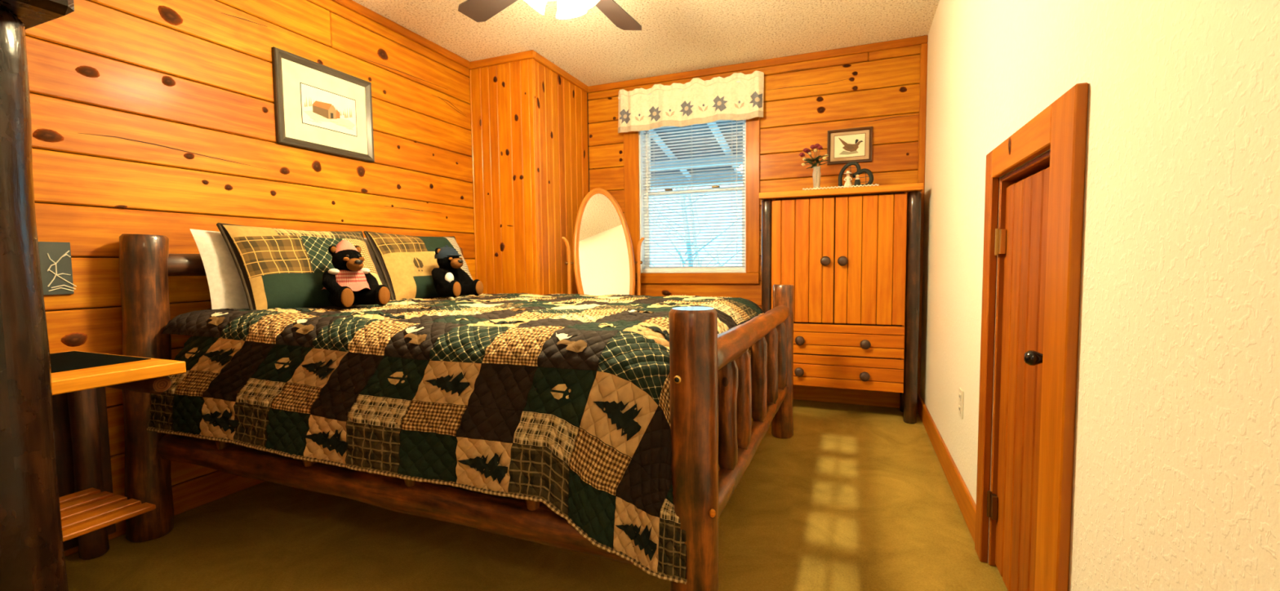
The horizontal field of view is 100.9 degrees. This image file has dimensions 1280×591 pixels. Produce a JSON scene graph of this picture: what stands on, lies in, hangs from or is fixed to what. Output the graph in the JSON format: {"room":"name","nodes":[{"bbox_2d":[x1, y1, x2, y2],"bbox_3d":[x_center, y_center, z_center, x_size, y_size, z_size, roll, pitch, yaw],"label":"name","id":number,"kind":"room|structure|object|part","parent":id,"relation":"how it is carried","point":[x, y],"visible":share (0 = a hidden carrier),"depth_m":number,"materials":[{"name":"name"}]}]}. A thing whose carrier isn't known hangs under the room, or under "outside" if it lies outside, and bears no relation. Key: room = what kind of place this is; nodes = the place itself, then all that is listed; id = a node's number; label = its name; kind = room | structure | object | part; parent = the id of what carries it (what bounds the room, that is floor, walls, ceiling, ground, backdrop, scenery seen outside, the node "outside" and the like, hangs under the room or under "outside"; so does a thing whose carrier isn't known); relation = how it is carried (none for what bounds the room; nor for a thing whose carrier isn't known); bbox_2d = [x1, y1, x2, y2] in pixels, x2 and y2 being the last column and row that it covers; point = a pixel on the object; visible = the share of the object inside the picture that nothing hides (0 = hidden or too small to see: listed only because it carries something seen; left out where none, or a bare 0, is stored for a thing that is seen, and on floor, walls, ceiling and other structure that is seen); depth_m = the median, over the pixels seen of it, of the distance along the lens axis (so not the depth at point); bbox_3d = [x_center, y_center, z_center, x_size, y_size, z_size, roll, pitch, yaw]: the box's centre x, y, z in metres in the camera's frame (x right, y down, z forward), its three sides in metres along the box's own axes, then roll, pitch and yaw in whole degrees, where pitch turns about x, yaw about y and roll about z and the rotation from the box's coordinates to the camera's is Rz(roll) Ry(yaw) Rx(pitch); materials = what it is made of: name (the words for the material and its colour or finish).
{"room":"bedroom","nodes":[
{"label":"bedroom","id":0,"kind":"room"},
{"bbox_2d":[25,0,475,556],"bbox_3d":[-1.862,-0.339,2.357,0.141,2.440,5.120,1,4,22],"label":"wall","id":1,"kind":"structure","parent":0,"point":[148,117],"depth_m":2.22,"materials":[{"name":"brown wood"}]},
{"bbox_2d":[38,241,76,295],"bbox_3d":[-2.018,-0.090,1.770,0.012,0.180,0.186,1,4,22],"label":"picture","id":2,"kind":"object","parent":1,"relation":"attached to","point":[55,262],"visible":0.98,"depth_m":1.81,"materials":[{"name":"green paint"}]},
{"bbox_2d":[271,46,374,162],"bbox_3d":[-1.613,-0.959,2.735,0.024,0.442,0.538,1,4,22],"label":"picture","id":3,"kind":"object","parent":1,"relation":"attached to","point":[318,107],"visible":1,"depth_m":2.70},
{"bbox_3d":[-1.706,-0.944,2.503,0.024,0.442,0.036,1,4,22],"label":"frame rail","id":4,"kind":"part","parent":3,"relation":"part of","materials":[{"name":"wood"}]},
{"bbox_3d":[-1.615,-1.161,2.723,0.024,0.036,0.538,1,4,22],"label":"frame rail","id":5,"kind":"part","parent":3,"relation":"part of","materials":[{"name":"wood"}]},
{"bbox_3d":[-1.610,-0.756,2.748,0.024,0.036,0.538,1,4,22],"label":"frame rail","id":6,"kind":"part","parent":3,"relation":"part of","materials":[{"name":"grey wood"}]},
{"bbox_2d":[299,81,357,137],"bbox_3d":[-1.609,-0.959,2.747,0.001,0.198,0.314,1,4,22],"label":"print","id":7,"kind":"object","parent":3,"relation":"attached to","point":[322,108],"depth_m":2.73},
{"bbox_3d":[-1.519,-0.974,2.968,0.024,0.442,0.036,1,4,22],"label":"frame rail","id":8,"kind":"part","parent":3,"relation":"part of","materials":[{"name":"wood"}]},
{"bbox_2d":[332,0,470,68],"bbox_3d":[-1.980,-1.501,1.809,0.020,0.050,4.158,1,4,22],"label":"trim","id":9,"kind":"structure","parent":1,"relation":"attached to","point":[352,5],"depth_m":3.17,"materials":[{"name":"brown wood"}]},
{"bbox_2d":[469,69,477,279],"bbox_3d":[-1.190,-0.411,3.824,0.012,2.389,0.014,1,4,22],"label":"trim","id":10,"kind":"structure","parent":1,"relation":"attached to","point":[470,77],"depth_m":3.79,"materials":[{"name":"brown wood"}]},
{"bbox_2d":[471,57,588,294],"bbox_3d":[-0.804,-0.458,4.105,0.519,2.440,0.801,1,4,22],"label":"wall","id":11,"kind":"structure","parent":0,"point":[530,122],"depth_m":3.74,"materials":[{"name":"brown wood"}]},
{"bbox_2d":[469,49,534,69],"bbox_3d":[-0.961,-1.625,3.648,0.538,0.050,0.020,1,4,22],"label":"trim","id":12,"kind":"structure","parent":11,"relation":"attached to","point":[526,55],"depth_m":3.63,"materials":[{"name":"brown wood"}]},
{"bbox_2d":[533,51,588,92],"bbox_3d":[-0.571,-1.646,3.921,0.020,0.050,0.778,1,4,22],"label":"trim","id":13,"kind":"structure","parent":11,"relation":"attached to","point":[538,57],"depth_m":3.87,"materials":[{"name":"brown wood"}]},
{"bbox_2d":[64,399,1008,590],"bbox_3d":[-0.432,0.963,1.792,3.248,0.120,5.260,1,4,22],"label":"floor","id":14,"kind":"structure","parent":0,"point":[860,497],"depth_m":1.91,"materials":[{"name":"carpet"}]},
{"bbox_2d":[0,0,74,590],"bbox_3d":[-1.336,0.261,0.547,0.620,1.456,0.947,1,4,22],"label":"log post","id":15,"kind":"object","parent":14,"relation":"on","point":[32,553],"visible":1,"depth_m":0.81,"materials":[{"name":"brown wood"}]},
{"bbox_2d":[51,351,186,559],"bbox_3d":[-1.795,0.575,1.484,0.652,0.723,0.740,1,4,22],"label":"nightstand","id":16,"kind":"object","parent":14,"relation":"on","point":[90,510],"visible":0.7,"depth_m":1.80,"materials":[{"name":"brown wood"}]},
{"bbox_3d":[-2.085,0.574,1.616,0.015,0.654,0.710,1,4,22],"label":"panel","id":17,"kind":"part","parent":16,"relation":"part of","materials":[{"name":"brown wood"}]},
{"bbox_3d":[-1.923,0.574,1.841,0.076,0.685,0.074,1,4,22],"label":"leg","id":18,"kind":"part","parent":16,"relation":"part of","materials":[{"name":"brown wood"}]},
{"bbox_2d":[49,351,151,373],"bbox_3d":[-1.835,0.211,1.509,0.455,0.002,0.502,1,4,22],"label":"mat","id":19,"kind":"object","parent":16,"relation":"on","point":[73,360],"visible":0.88,"depth_m":1.64,"materials":[{"name":"black fabric"}]},
{"bbox_2d":[119,233,794,590],"bbox_3d":[-0.522,0.295,2.494,2.224,1.135,2.111,1,4,22],"label":"bed","id":20,"kind":"object","parent":14,"relation":"on","point":[716,388],"visible":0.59,"depth_m":1.69,"materials":[{"name":"brown wood"}]},
{"bbox_3d":[-1.848,0.341,1.984,0.146,1.135,0.172,1,4,22],"label":"post","id":21,"kind":"part","parent":20,"relation":"part of","materials":[{"name":"brown wood"}]},
{"bbox_3d":[-1.542,-0.162,2.737,0.094,0.096,1.561,1,4,22],"label":"headboard rail","id":22,"kind":"part","parent":20,"relation":"part of","materials":[{"name":"brown wood"}]},
{"bbox_3d":[-0.843,0.610,1.687,2.000,0.165,0.112,1,4,20],"label":"rail","id":23,"kind":"part","parent":20,"relation":"part of","materials":[{"name":"brown wood"}]},
{"bbox_3d":[0.137,0.477,1.330,0.129,0.894,0.128,1,4,22],"label":"post","id":24,"kind":"part","parent":20,"relation":"part of","materials":[{"name":"brown wood"}]},
{"bbox_3d":[0.480,0.554,2.187,0.080,0.125,1.762,1,4,22],"label":"footboard rail","id":25,"kind":"part","parent":20,"relation":"part of","materials":[{"name":"brown wood"}]},
{"bbox_3d":[0.482,0.130,2.158,0.096,0.113,1.762,1,4,22],"label":"footboard rail","id":26,"kind":"part","parent":20,"relation":"part of","materials":[{"name":"brown wood"}]},
{"bbox_3d":[0.818,0.374,3.033,0.126,0.876,0.126,1,4,22],"label":"post","id":27,"kind":"part","parent":20,"relation":"part of","materials":[{"name":"brown wood"}]},
{"bbox_2d":[561,187,644,295],"bbox_3d":[-0.258,-0.018,3.909,0.631,1.569,0.406,-2,4,-21],"label":"mirror","id":28,"kind":"object","parent":14,"relation":"on","point":[603,262],"visible":0.59,"depth_m":3.91,"materials":[{"name":"brown wood"}]},
{"bbox_2d":[578,193,630,295],"bbox_3d":[-0.260,-0.241,3.895,0.392,1.047,0.222,-2,4,-23],"label":"mirror glass","id":29,"kind":"object","parent":28,"relation":"attached to","point":[604,235],"depth_m":3.91,"materials":[{"name":"white mirror"}]},
{"bbox_2d":[759,182,923,423],"bbox_3d":[1.298,0.049,3.496,0.956,1.457,0.375,1,4,22],"label":"armoire","id":30,"kind":"object","parent":14,"relation":"on","point":[850,255],"visible":0.83,"depth_m":3.33,"materials":[{"name":"brown wood"}]},
{"bbox_3d":[0.853,0.070,3.558,0.077,1.417,0.075,1,4,22],"label":"leg","id":31,"kind":"part","parent":30,"relation":"part of","materials":[{"name":"brown wood"}]},
{"bbox_3d":[1.040,0.501,3.457,0.062,0.061,0.034,1,4,22],"label":"knob","id":32,"kind":"part","parent":30,"relation":"part of","materials":[{"name":"brown wood"}]},
{"bbox_3d":[1.040,0.294,3.443,0.062,0.061,0.034,1,4,22],"label":"knob","id":33,"kind":"part","parent":30,"relation":"part of","materials":[{"name":"brown wood"}]},
{"bbox_3d":[1.055,-0.224,3.439,0.390,0.798,0.009,1,4,22],"label":"door","id":34,"kind":"part","parent":30,"relation":"part of","materials":[{"name":"orange wood"}]},
{"bbox_3d":[1.176,-0.219,3.355,0.062,0.061,0.034,1,4,22],"label":"knob","id":35,"kind":"part","parent":30,"relation":"part of","materials":[{"name":"brown wood"}]},
{"bbox_2d":[802,183,879,190],"bbox_3d":[1.267,-0.676,3.349,0.444,0.014,0.172,1,4,22],"label":"lace doily","id":36,"kind":"object","parent":30,"relation":"on","point":[846,186],"visible":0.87,"depth_m":3.27,"materials":[{"name":"white fabric"}]},
{"bbox_2d":[812,166,821,189],"bbox_3d":[1.138,-0.753,3.407,0.054,0.150,0.054,1,4,22],"label":"glass vase","id":37,"kind":"object","parent":36,"relation":"on","point":[816,175],"visible":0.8,"depth_m":3.39,"materials":[{"name":"white"}]},
{"bbox_2d":[799,143,830,168],"bbox_3d":[1.122,-0.847,3.401,0.194,0.266,0.107,1,4,22],"label":"flower bouquet","id":38,"kind":"object","parent":37,"relation":"in","point":[818,146],"visible":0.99,"depth_m":3.40,"materials":[{"name":"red plant"}]},
{"bbox_2d":[843,170,852,186],"bbox_3d":[1.304,-0.728,3.315,0.052,0.108,0.052,1,4,22],"label":"figurine","id":39,"kind":"object","parent":36,"relation":"on","point":[847,183],"visible":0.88,"depth_m":3.30,"materials":[{"name":"ceramic"}]},
{"bbox_2d":[838,161,873,187],"bbox_3d":[1.358,-0.760,3.329,0.208,0.169,0.027,1,4,22],"label":"heart wreath","id":40,"kind":"object","parent":36,"relation":"on","point":[860,171],"visible":0.76,"depth_m":3.32,"materials":[{"name":"wicker"}]},
{"bbox_2d":[853,174,860,186],"bbox_3d":[1.355,-0.714,3.296,0.040,0.080,0.039,1,4,22],"label":"figurine","id":41,"kind":"object","parent":36,"relation":"on","point":[857,182],"visible":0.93,"depth_m":3.28,"materials":[{"name":"ceramic"}]},
{"bbox_3d":[1.272,-0.217,3.316,0.062,0.061,0.034,1,4,22],"label":"knob","id":42,"kind":"part","parent":30,"relation":"part of","materials":[{"name":"brown wood"}]},
{"bbox_3d":[1.253,0.492,3.407,0.800,0.208,0.009,1,4,22],"label":"drawer","id":43,"kind":"part","parent":30,"relation":"part of","materials":[{"name":"orange wood"}]},
{"bbox_3d":[1.250,0.284,3.394,0.800,0.200,0.009,1,4,22],"label":"drawer","id":44,"kind":"part","parent":30,"relation":"part of","materials":[{"name":"orange wood"}]},
{"bbox_3d":[1.406,0.508,3.310,0.062,0.061,0.034,1,4,22],"label":"knob","id":45,"kind":"part","parent":30,"relation":"part of","materials":[{"name":"brown wood"}]},
{"bbox_3d":[1.405,0.306,3.297,0.062,0.061,0.034,1,4,22],"label":"knob","id":46,"kind":"part","parent":30,"relation":"part of","materials":[{"name":"brown wood"}]},
{"bbox_3d":[1.428,-0.219,3.290,0.406,0.798,0.009,1,4,22],"label":"door","id":47,"kind":"part","parent":30,"relation":"part of","materials":[{"name":"orange wood"}]},
{"bbox_3d":[1.758,0.065,3.467,0.077,1.417,0.078,1,4,22],"label":"leg","id":48,"kind":"part","parent":30,"relation":"part of","materials":[{"name":"wood"}]},
{"bbox_3d":[1.669,-0.028,3.369,0.017,1.217,0.293,1,4,22],"label":"panel","id":49,"kind":"part","parent":30,"relation":"part of","materials":[{"name":"brown wood"}]},
{"bbox_3d":[1.665,0.081,3.233,0.078,1.417,0.077,1,4,22],"label":"leg","id":50,"kind":"part","parent":30,"relation":"part of","materials":[{"name":"brown wood"}]},
{"bbox_2d":[352,0,939,86],"bbox_3d":[-0.460,-1.582,1.636,3.248,0.100,5.260,1,4,22],"label":"ceiling","id":51,"kind":"structure","parent":0,"point":[675,36],"depth_m":3.27,"materials":[{"name":"beige paint"}]},
{"bbox_2d":[457,0,641,30],"bbox_3d":[-0.295,-1.351,2.130,1.343,0.425,1.292,1,4,22],"label":"ceiling fan","id":52,"kind":"object","parent":51,"relation":"hanging from","point":[480,11],"visible":1,"depth_m":2.45,"materials":[{"name":"metal"}]},
{"bbox_3d":[-0.645,-1.341,2.385,0.500,0.033,0.138,3,5,42],"label":"blade","id":53,"kind":"part","parent":52,"relation":"part of","materials":[{"name":"brown wood"}]},
{"bbox_3d":[-0.431,-1.200,2.122,0.128,0.127,0.130,1,4,22],"label":"lamp shade","id":54,"kind":"part","parent":52,"relation":"part of","materials":[{"name":"white glass"}]},
{"bbox_3d":[-0.294,-1.207,2.214,0.130,0.127,0.128,1,4,22],"label":"lamp shade","id":55,"kind":"part","parent":52,"relation":"part of","materials":[{"name":"white glass"}]},
{"bbox_3d":[-0.201,-1.200,2.078,0.128,0.127,0.130,1,4,22],"label":"lamp shade","id":56,"kind":"part","parent":52,"relation":"part of","materials":[{"name":"white glass"}]},
{"bbox_3d":[-0.132,-1.353,2.491,0.138,0.033,0.503,1,4,22],"label":"blade","id":57,"kind":"part","parent":52,"relation":"part of","materials":[{"name":"brown wood"}]},
{"bbox_2d":[586,44,920,408],"bbox_3d":[0.507,-0.471,4.084,3.248,2.440,0.141,1,4,22],"label":"wall","id":58,"kind":"structure","parent":0,"point":[803,101],"depth_m":3.69,"materials":[{"name":"brown wood"}]},
{"bbox_2d":[617,70,764,133],"bbox_3d":[0.344,-1.435,3.946,1.138,0.344,0.083,1,4,22],"label":"valance","id":59,"kind":"object","parent":58,"relation":"attached to","point":[737,96],"visible":1,"depth_m":3.90,"materials":[{"name":"fabric"}]},
{"bbox_2d":[619,108,631,124],"bbox_3d":[-0.116,-1.397,4.120,0.122,0.122,0.042,1,4,22],"label":"flower","id":60,"kind":"object","parent":59,"relation":"on","point":[624,113],"depth_m":4.13,"materials":[{"name":"grey fabric"}]},
{"bbox_2d":[648,106,661,121],"bbox_3d":[0.111,-1.385,4.029,0.122,0.122,0.028,1,4,22],"label":"flower","id":61,"kind":"object","parent":59,"relation":"on","point":[654,112],"depth_m":4.03,"materials":[{"name":"fabric"}]},
{"bbox_2d":[679,100,693,115],"bbox_3d":[0.346,-1.391,3.932,0.122,0.122,0.032,1,4,22],"label":"flower","id":62,"kind":"object","parent":59,"relation":"on","point":[686,107],"depth_m":3.93,"materials":[{"name":"fabric"}]},
{"bbox_3d":[0.348,-1.544,3.953,1.113,0.016,0.015,1,4,22],"label":"curtain rod","id":63,"kind":"part","parent":59,"relation":"part of","materials":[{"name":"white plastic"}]},
{"bbox_2d":[712,95,727,111],"bbox_3d":[0.577,-1.389,3.831,0.122,0.122,0.029,1,4,22],"label":"flower","id":64,"kind":"object","parent":59,"relation":"on","point":[719,102],"depth_m":3.82,"materials":[{"name":"grey fabric"}]},
{"bbox_2d":[750,91,762,107],"bbox_3d":[0.817,-1.381,3.744,0.091,0.122,0.040,1,4,22],"label":"flower","id":65,"kind":"object","parent":59,"relation":"on","point":[756,97],"depth_m":3.73,"materials":[{"name":"grey fabric"}]},
{"bbox_2d":[623,116,759,284],"bbox_3d":[0.398,-0.782,4.095,1.068,1.378,0.164,1,4,22],"label":"window","id":66,"kind":"structure","parent":58,"relation":"in","point":[633,140],"depth_m":4.05,"materials":[{"name":"brown wood"}]},
{"bbox_3d":[-0.066,-0.826,4.205,0.126,1.294,0.020,1,4,22],"label":"casing","id":67,"kind":"part","parent":66,"relation":"part of","materials":[{"name":"brown wood"}]},
{"bbox_3d":[0.060,-0.515,4.283,0.038,0.637,0.030,1,4,22],"label":"sash","id":68,"kind":"part","parent":66,"relation":"part of","materials":[{"name":"white plastic"}]},
{"bbox_3d":[0.065,-1.088,4.278,0.038,0.577,0.030,1,4,22],"label":"sash","id":69,"kind":"part","parent":66,"relation":"part of","materials":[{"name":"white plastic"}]},
{"bbox_2d":[641,120,745,271],"bbox_3d":[0.398,-0.776,4.059,0.819,1.176,0.039,1,4,22],"label":"window blind","id":70,"kind":"object","parent":66,"relation":"attached to","point":[717,121],"visible":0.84,"depth_m":4.05,"materials":[{"name":"white plastic"}]},
{"bbox_3d":[0.107,-0.770,4.166,0.002,1.125,0.002,-2,4,-14],"label":"ladder cord","id":71,"kind":"part","parent":70,"relation":"part of","materials":[{"name":"white fabric"}]},
{"bbox_3d":[0.117,-0.771,4.190,0.002,1.125,0.002,-3,4,-32],"label":"ladder cord","id":72,"kind":"part","parent":70,"relation":"part of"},
{"bbox_3d":[0.394,-0.766,4.051,0.002,1.125,0.002,-2,4,-14],"label":"ladder cord","id":73,"kind":"part","parent":70,"relation":"part of","materials":[{"name":"white fabric"}]},
{"bbox_3d":[0.404,-0.768,4.075,0.002,1.125,0.002,-3,4,-32],"label":"ladder cord","id":74,"kind":"part","parent":70,"relation":"part of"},
{"bbox_3d":[0.405,-0.197,4.098,0.819,0.016,0.028,1,4,22],"label":"rail","id":75,"kind":"part","parent":70,"relation":"part of","materials":[{"name":"white plastic"}]},
{"bbox_3d":[0.716,-0.794,3.912,0.004,1.060,0.004,1,4,22],"label":"lift cord","id":76,"kind":"part","parent":70,"relation":"part of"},
{"bbox_3d":[0.422,-0.810,4.118,0.749,0.036,0.030,1,4,22],"label":"sash rail","id":77,"kind":"part","parent":66,"relation":"part of","materials":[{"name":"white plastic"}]},
{"bbox_3d":[0.428,-0.210,4.155,0.749,0.036,0.030,1,4,22],"label":"sash rail","id":78,"kind":"part","parent":66,"relation":"part of","materials":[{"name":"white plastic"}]},
{"bbox_3d":[0.434,-0.813,4.148,0.749,0.036,0.030,1,4,22],"label":"sash rail","id":79,"kind":"part","parent":66,"relation":"part of","materials":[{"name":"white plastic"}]},
{"bbox_3d":[0.821,-0.814,3.849,0.099,1.294,0.020,1,4,22],"label":"casing","id":80,"kind":"part","parent":66,"relation":"part of","materials":[{"name":"brown wood"}]},
{"bbox_2d":[586,35,928,93],"bbox_3d":[0.705,-1.655,3.840,2.448,0.050,0.020,1,4,22],"label":"trim","id":81,"kind":"structure","parent":58,"relation":"attached to","point":[918,40],"depth_m":3.75,"materials":[{"name":"brown wood"}]},
{"bbox_2d":[826,125,872,164],"bbox_3d":[1.423,-1.016,3.592,0.284,0.232,0.022,1,4,22],"label":"picture","id":82,"kind":"object","parent":58,"relation":"attached to","point":[845,146],"visible":0.99,"depth_m":3.59,"materials":[{"name":"beige paper"}]},
{"bbox_3d":[1.300,-1.018,3.641,0.020,0.232,0.022,1,4,22],"label":"frame rail","id":83,"kind":"part","parent":82,"relation":"part of","materials":[{"name":"brown wood"}]},
{"bbox_2d":[833,133,865,158],"bbox_3d":[1.423,-1.017,3.593,0.200,0.154,0.001,1,4,22],"label":"print","id":84,"kind":"object","parent":82,"relation":"on","point":[846,145],"depth_m":3.59},
{"bbox_3d":[1.424,-0.910,3.598,0.284,0.020,0.022,1,4,22],"label":"frame rail","id":85,"kind":"part","parent":82,"relation":"part of","materials":[{"name":"brown wood"}]},
{"bbox_3d":[1.422,-1.122,3.585,0.284,0.020,0.022,1,4,22],"label":"frame rail","id":86,"kind":"part","parent":82,"relation":"part of","materials":[{"name":"brown wood"}]},
{"bbox_3d":[1.545,-1.015,3.543,0.020,0.232,0.022,1,4,22],"label":"frame rail","id":87,"kind":"part","parent":82,"relation":"part of","materials":[{"name":"brown wood"}]},
{"bbox_2d":[916,43,928,410],"bbox_3d":[1.836,-0.423,3.466,0.040,2.389,0.020,1,4,22],"label":"trim","id":88,"kind":"structure","parent":58,"relation":"attached to","point":[923,55],"depth_m":3.43,"materials":[{"name":"brown wood"}]},
{"bbox_2d":[920,0,1279,590],"bbox_3d":[1.022,-0.300,1.200,0.140,2.440,5.120,1,4,22],"label":"wall","id":89,"kind":"structure","parent":0,"point":[1176,475],"depth_m":0.82,"materials":[{"name":"beige paint"}]},
{"bbox_2d":[917,393,976,542],"bbox_3d":[1.515,0.767,2.675,0.016,0.118,1.828,1,4,22],"label":"baseboard","id":90,"kind":"structure","parent":89,"relation":"attached to","point":[966,504],"depth_m":2.33,"materials":[{"name":"brown wood"}]},
{"bbox_2d":[958,387,964,419],"bbox_3d":[1.332,0.447,2.197,0.009,0.116,0.072,1,4,22],"label":"wall outlet","id":91,"kind":"object","parent":89,"relation":"attached to","point":[961,392],"visible":1,"depth_m":2.18,"materials":[{"name":"plastic"}]},
{"bbox_2d":[974,82,1088,590],"bbox_3d":[1.057,0.231,1.425,0.149,1.352,0.762,1,4,22],"label":"door","id":92,"kind":"structure","parent":89,"relation":"in","point":[1037,242],"depth_m":1.38,"materials":[{"name":"brown wood"}]},
{"bbox_3d":[1.149,0.210,1.752,0.022,1.352,0.085,1,4,22],"label":"casing","id":93,"kind":"part","parent":92,"relation":"part of","materials":[{"name":"brown wood"}]},
{"bbox_3d":[1.026,-0.401,1.424,0.022,0.090,0.539,1,4,22],"label":"head casing","id":94,"kind":"part","parent":92,"relation":"part of","materials":[{"name":"brown wood"}]},
{"bbox_3d":[0.937,0.147,1.237,0.063,0.035,0.036,1,4,22],"label":"knob","id":95,"kind":"part","parent":92,"relation":"part of","materials":[{"name":"black metal"}]},
{"bbox_3d":[0.907,0.250,1.149,0.022,1.352,0.137,1,4,22],"label":"casing","id":96,"kind":"part","parent":92,"relation":"part of","materials":[{"name":"brown wood"}]},
{"bbox_3d":[-0.552,0.177,2.469,1.860,0.163,1.600,1,4,22],"label":"mattress","id":97,"kind":"object","parent":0,"visible":0},
{"bbox_2d":[146,293,773,584],"bbox_3d":[-0.506,0.382,2.438,2.017,0.739,1.931,1,4,22],"label":"patchwork quilt","id":98,"kind":"object","parent":97,"relation":"on","point":[561,402],"visible":0.82,"depth_m":1.55,"materials":[{"name":"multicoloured fabric"}]},
{"bbox_2d":[189,228,248,310],"bbox_3d":[-1.558,-0.098,2.386,0.151,0.365,0.740,1,4,22],"label":"pillow","id":99,"kind":"object","parent":98,"relation":"on","point":[226,289],"visible":0.16,"depth_m":2.09,"materials":[{"name":"fabric"}]},
{"bbox_2d":[216,222,382,310],"bbox_3d":[-1.462,-0.116,2.379,0.239,0.385,0.671,1,4,22],"label":"pillow sham","id":100,"kind":"object","parent":98,"relation":"on","point":[277,268],"visible":0.64,"depth_m":2.19,"materials":[{"name":"brown fabric"}]},
{"bbox_2d":[322,239,390,308],"bbox_3d":[-1.242,-0.098,2.278,0.253,0.290,0.225,2,4,36],"label":"plush bear","id":101,"kind":"object","parent":98,"relation":"on","point":[348,284],"visible":1,"depth_m":2.25},
{"bbox_2d":[364,237,391,298],"bbox_3d":[-1.297,-0.141,3.034,0.152,0.365,0.660,1,4,22],"label":"pillow","id":102,"kind":"object","parent":98,"relation":"on","point":[379,271],"visible":0.02,"depth_m":2.77,"materials":[{"name":"fabric"}]},
{"bbox_2d":[363,231,473,301],"bbox_3d":[-1.209,-0.161,3.008,0.240,0.385,0.671,1,4,22],"label":"pillow sham","id":103,"kind":"object","parent":98,"relation":"on","point":[406,263],"visible":0.67,"depth_m":2.81,"materials":[{"name":"brown fabric"}]},
{"bbox_2d":[431,244,483,297],"bbox_3d":[-1.004,-0.133,2.849,0.239,0.280,0.226,1,4,30],"label":"plush bear","id":104,"kind":"object","parent":98,"relation":"on","point":[449,279],"visible":1,"depth_m":2.81},
{"label":"outside","id":105,"kind":"structure","parent":0,"visible":0},
{"bbox_3d":[6.398,0.177,21.320,24.000,0.100,35.770,1,4,22],"label":"snowy ground","id":106,"kind":"structure","parent":105,"visible":0},
{"bbox_2d":[649,183,742,266],"bbox_3d":[0.785,-1.575,8.713,2.852,5.076,1.186,1,4,22],"label":"bare tree","id":107,"kind":"object","parent":106,"relation":"on","point":[682,201],"visible":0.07,"depth_m":8.77,"materials":[{"name":"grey plant"}]},
{"bbox_2d":[649,185,742,266],"bbox_3d":[1.240,-2.855,12.753,3.067,7.125,1.098,1,4,22],"label":"bare tree","id":108,"kind":"object","parent":106,"relation":"on","point":[691,206],"visible":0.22,"depth_m":12.85,"materials":[{"name":"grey plant"}]},
{"bbox_2d":[650,120,742,188],"bbox_3d":[1.092,-0.368,5.395,6.000,3.260,2.667,1,4,22],"label":"porch roof","id":109,"kind":"structure","parent":106,"relation":"on","point":[705,168],"depth_m":6.09,"materials":[{"name":"paint"}]}
]}

